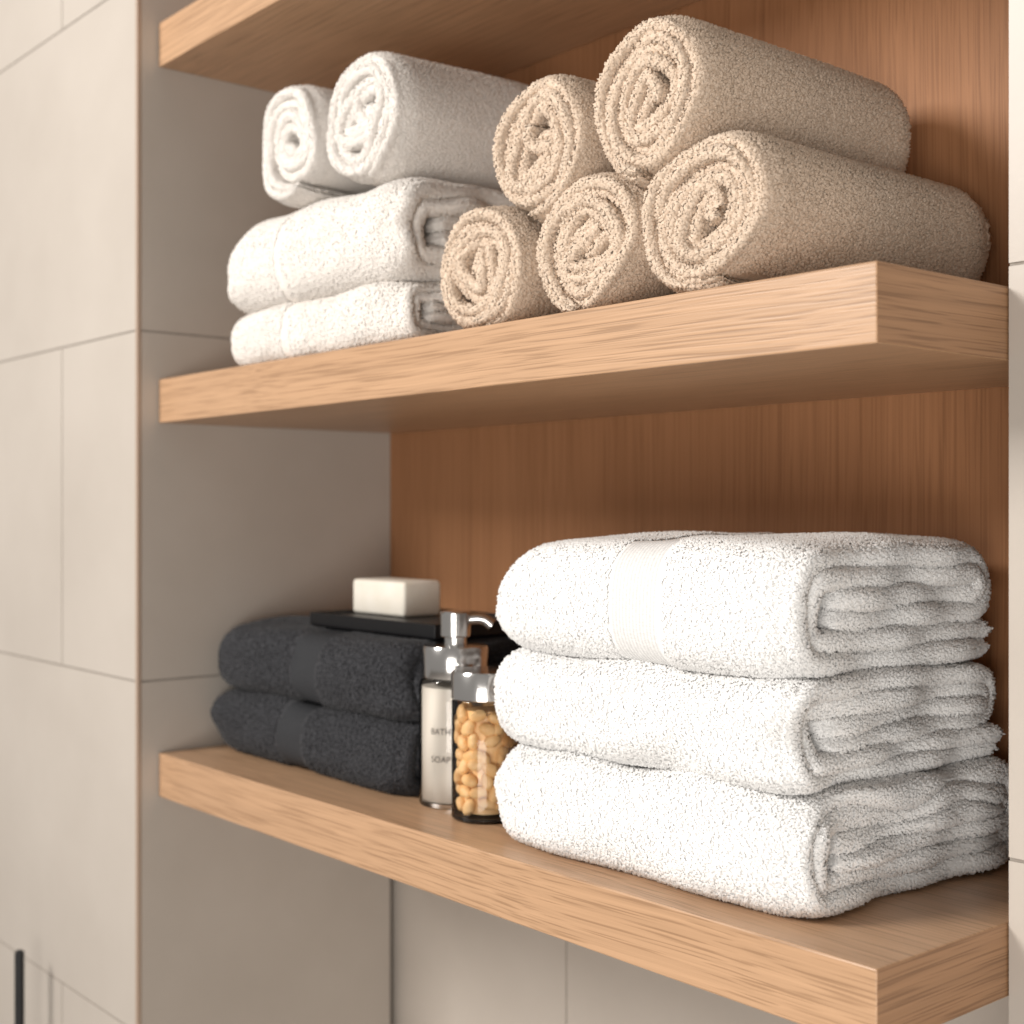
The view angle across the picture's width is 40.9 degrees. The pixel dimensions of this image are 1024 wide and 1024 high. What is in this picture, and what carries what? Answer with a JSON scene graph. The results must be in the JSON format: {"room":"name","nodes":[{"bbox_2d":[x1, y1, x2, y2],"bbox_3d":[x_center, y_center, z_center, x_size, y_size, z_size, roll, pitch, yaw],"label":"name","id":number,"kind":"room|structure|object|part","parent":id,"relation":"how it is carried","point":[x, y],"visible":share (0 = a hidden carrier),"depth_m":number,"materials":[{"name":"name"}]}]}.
{"room":"bathroom","nodes":[
{"label":"bathroom","id":0,"kind":"room"},
{"bbox_2d":[0,0,134,1023],"bbox_3d":[-1.224,0.050,2.448,0.020,2.700,2.596,0,0,-40],"label":"wall","id":1,"kind":"structure","parent":0,"point":[67,67],"depth_m":1.59,"materials":[{"name":"tile"}]},
{"bbox_2d":[15,949,23,1023],"bbox_3d":[-0.564,0.731,1.613,0.042,0.438,0.011,0,0,-40],"label":"towel bar","id":2,"kind":"object","parent":1,"relation":"attached to","point":[19,954],"visible":1,"depth_m":1.60,"materials":[{"name":"grey metal"}]},
{"bbox_2d":[141,0,389,1023],"bbox_3d":[-0.271,0.050,1.550,0.321,2.700,0.003,0,0,-40],"label":"wall","id":3,"kind":"structure","parent":0,"point":[240,924],"depth_m":1.51,"materials":[{"name":"tile"}]},
{"bbox_2d":[135,0,140,1023],"bbox_3d":[-0.394,0.050,1.447,0.004,2.700,0.005,0,0,-40],"label":"trim","id":4,"kind":"structure","parent":3,"relation":"attached to","point":[137,2],"depth_m":1.45,"materials":[{"name":"brown metal"}]},
{"bbox_2d":[390,878,1008,1023],"bbox_3d":[0.380,0.050,1.083,0.050,2.700,1.650,0,0,-40],"label":"wall","id":5,"kind":"structure","parent":0,"point":[452,962],"depth_m":1.49,"materials":[{"name":"ceramic"}]},
{"bbox_2d":[390,0,1009,840],"bbox_3d":[0.148,-0.449,1.310,0.012,1.502,0.903,0,0,-40],"label":"panel","id":6,"kind":"object","parent":5,"relation":"attached to","point":[467,503],"visible":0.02,"depth_m":1.18,"materials":[{"name":"brown wood"}]},
{"bbox_2d":[159,0,698,92],"bbox_3d":[0.029,-0.496,1.210,0.300,0.046,0.902,0,0,-40],"label":"oak shelf","id":7,"kind":"object","parent":6,"relation":"attached to","point":[274,46],"visible":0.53,"depth_m":1.36,"materials":[{"name":"brown wood"}]},
{"bbox_2d":[159,261,1008,432],"bbox_3d":[0.029,-0.118,1.210,0.300,0.046,0.902,0,0,-40],"label":"oak shelf","id":8,"kind":"object","parent":6,"relation":"attached to","point":[873,328],"visible":1,"depth_m":0.97,"materials":[{"name":"brown wood"}]},
{"bbox_2d":[231,280,462,365],"bbox_3d":[-0.117,-0.173,1.310,0.206,0.064,0.317,0,0,-40],"label":"towel","id":9,"kind":"object","parent":8,"relation":"on","point":[376,312],"visible":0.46,"depth_m":1.20,"materials":[{"name":"fabric"}]},
{"bbox_2d":[227,177,519,314],"bbox_3d":[-0.118,-0.245,1.315,0.210,0.102,0.324,0,0,-40],"label":"towel","id":10,"kind":"object","parent":9,"relation":"on","point":[399,229],"visible":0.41,"depth_m":1.19,"materials":[{"name":"fabric"}]},
{"bbox_2d":[262,84,378,208],"bbox_3d":[-0.144,-0.352,1.368,0.203,0.120,0.119,0,0,-40],"label":"towel","id":11,"kind":"object","parent":10,"relation":"on","point":[298,172],"visible":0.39,"depth_m":1.30,"materials":[{"name":"fabric"}]},
{"bbox_2d":[326,51,529,192],"bbox_3d":[-0.053,-0.350,1.277,0.222,0.123,0.129,0,0,-40],"label":"towel","id":12,"kind":"object","parent":10,"relation":"on","point":[392,116],"visible":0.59,"depth_m":1.21,"materials":[{"name":"fabric"}]},
{"bbox_2d":[440,205,562,328],"bbox_3d":[0.073,-0.191,1.146,0.270,0.100,0.118,0,0,-40],"label":"towel","id":13,"kind":"object","parent":8,"relation":"on","point":[489,271],"visible":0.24,"depth_m":1.06,"materials":[{"name":"fabric"}]},
{"bbox_2d":[535,171,676,311],"bbox_3d":[0.149,-0.192,1.057,0.271,0.102,0.118,0,0,-40],"label":"towel","id":14,"kind":"object","parent":8,"relation":"on","point":[591,251],"visible":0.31,"depth_m":0.97,"materials":[{"name":"fabric"}]},
{"bbox_2d":[492,74,615,222],"bbox_3d":[0.109,-0.272,1.095,0.252,0.112,0.105,0,0,-40],"label":"towel","id":15,"kind":"object","parent":14,"relation":"on","point":[546,140],"visible":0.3,"depth_m":1.01,"materials":[{"name":"fabric"}]},
{"bbox_2d":[592,14,911,188],"bbox_3d":[0.181,-0.280,1.006,0.256,0.116,0.112,0,0,-40],"label":"towel","id":16,"kind":"object","parent":14,"relation":"on","point":[673,83],"visible":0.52,"depth_m":0.94,"materials":[{"name":"fabric"}]},
{"bbox_2d":[640,129,991,293],"bbox_3d":[0.222,-0.195,0.972,0.277,0.108,0.117,0,0,-40],"label":"towel","id":17,"kind":"object","parent":8,"relation":"on","point":[738,206],"visible":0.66,"depth_m":0.90,"materials":[{"name":"fabric"}]},
{"bbox_2d":[159,745,1009,1023],"bbox_3d":[0.029,0.279,1.210,0.300,0.046,0.902,0,0,-40],"label":"oak shelf","id":18,"kind":"object","parent":6,"relation":"attached to","point":[935,953],"visible":0.6,"depth_m":0.92,"materials":[{"name":"brown wood"}]},
{"bbox_2d":[210,689,418,795],"bbox_3d":[-0.131,0.217,1.421,0.234,0.079,0.379,0,0,-40],"label":"towel","id":19,"kind":"object","parent":18,"relation":"on","point":[380,754],"visible":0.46,"depth_m":1.31,"materials":[{"name":"fabric"}]},
{"bbox_2d":[218,615,521,721],"bbox_3d":[-0.131,0.151,1.423,0.229,0.078,0.379,0,0,-40],"label":"towel","id":20,"kind":"object","parent":19,"relation":"on","point":[377,675],"visible":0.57,"depth_m":1.31,"materials":[{"name":"fabric"}]},
{"bbox_2d":[310,608,507,640],"bbox_3d":[-0.088,0.111,1.376,0.135,0.015,0.215,0,0,-40],"label":"soap tray","id":21,"kind":"object","parent":20,"relation":"on","point":[422,627],"depth_m":1.33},
{"bbox_2d":[354,577,439,616],"bbox_3d":[-0.120,0.088,1.421,0.048,0.036,0.094,0,0,-40],"label":"soap bar","id":22,"kind":"object","parent":21,"relation":"on","point":[387,596],"depth_m":1.39,"materials":[{"name":"white wax"}]},
{"bbox_2d":[419,610,494,809],"bbox_3d":[-0.050,0.172,1.210,0.064,0.168,0.064,0,0,-40],"label":"soap dispenser","id":23,"kind":"object","parent":18,"relation":"on","point":[439,659],"visible":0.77,"depth_m":1.19,"materials":[{"name":"glass"}]},
{"bbox_3d":[-0.050,0.201,1.210,0.064,0.110,0.064,0,0,-40],"label":"glass","id":24,"kind":"part","parent":23,"relation":"part of","materials":[{"name":"glass"}]},
{"bbox_3d":[-0.050,0.113,1.210,0.020,0.006,0.020,0,0,-40],"label":"pump stem","id":25,"kind":"part","parent":23,"relation":"part of","materials":[{"name":"silver metal"}]},
{"bbox_2d":[451,666,519,823],"bbox_3d":[-0.022,0.194,1.150,0.059,0.124,0.059,0,0,-40],"label":"glass jar","id":26,"kind":"object","parent":18,"relation":"on","point":[480,746],"visible":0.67,"depth_m":1.13,"materials":[{"name":"clear"}]},
{"bbox_2d":[494,743,1009,918],"bbox_3d":[0.174,0.212,1.037,0.272,0.087,0.325,0,0,-40],"label":"towel","id":27,"kind":"object","parent":18,"relation":"on","point":[834,850],"visible":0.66,"depth_m":0.92,"materials":[{"name":"fabric"}]},
{"bbox_2d":[493,647,1005,795],"bbox_3d":[0.165,0.141,1.040,0.252,0.079,0.323,0,0,-40],"label":"towel","id":28,"kind":"object","parent":27,"relation":"on","point":[786,736],"visible":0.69,"depth_m":0.93,"materials":[{"name":"fabric"}]},
{"bbox_2d":[495,530,993,679],"bbox_3d":[0.165,0.061,1.039,0.243,0.096,0.317,0,0,-40],"label":"towel","id":29,"kind":"object","parent":28,"relation":"on","point":[766,605],"visible":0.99,"depth_m":0.93,"materials":[{"name":"fabric"}]},
{"bbox_2d":[1009,0,1023,1023],"bbox_3d":[0.723,0.050,0.486,0.160,2.700,1.096,0,0,-40],"label":"wall","id":30,"kind":"structure","parent":0,"point":[1016,7],"depth_m":0.85,"materials":[{"name":"ceramic"}]}
]}

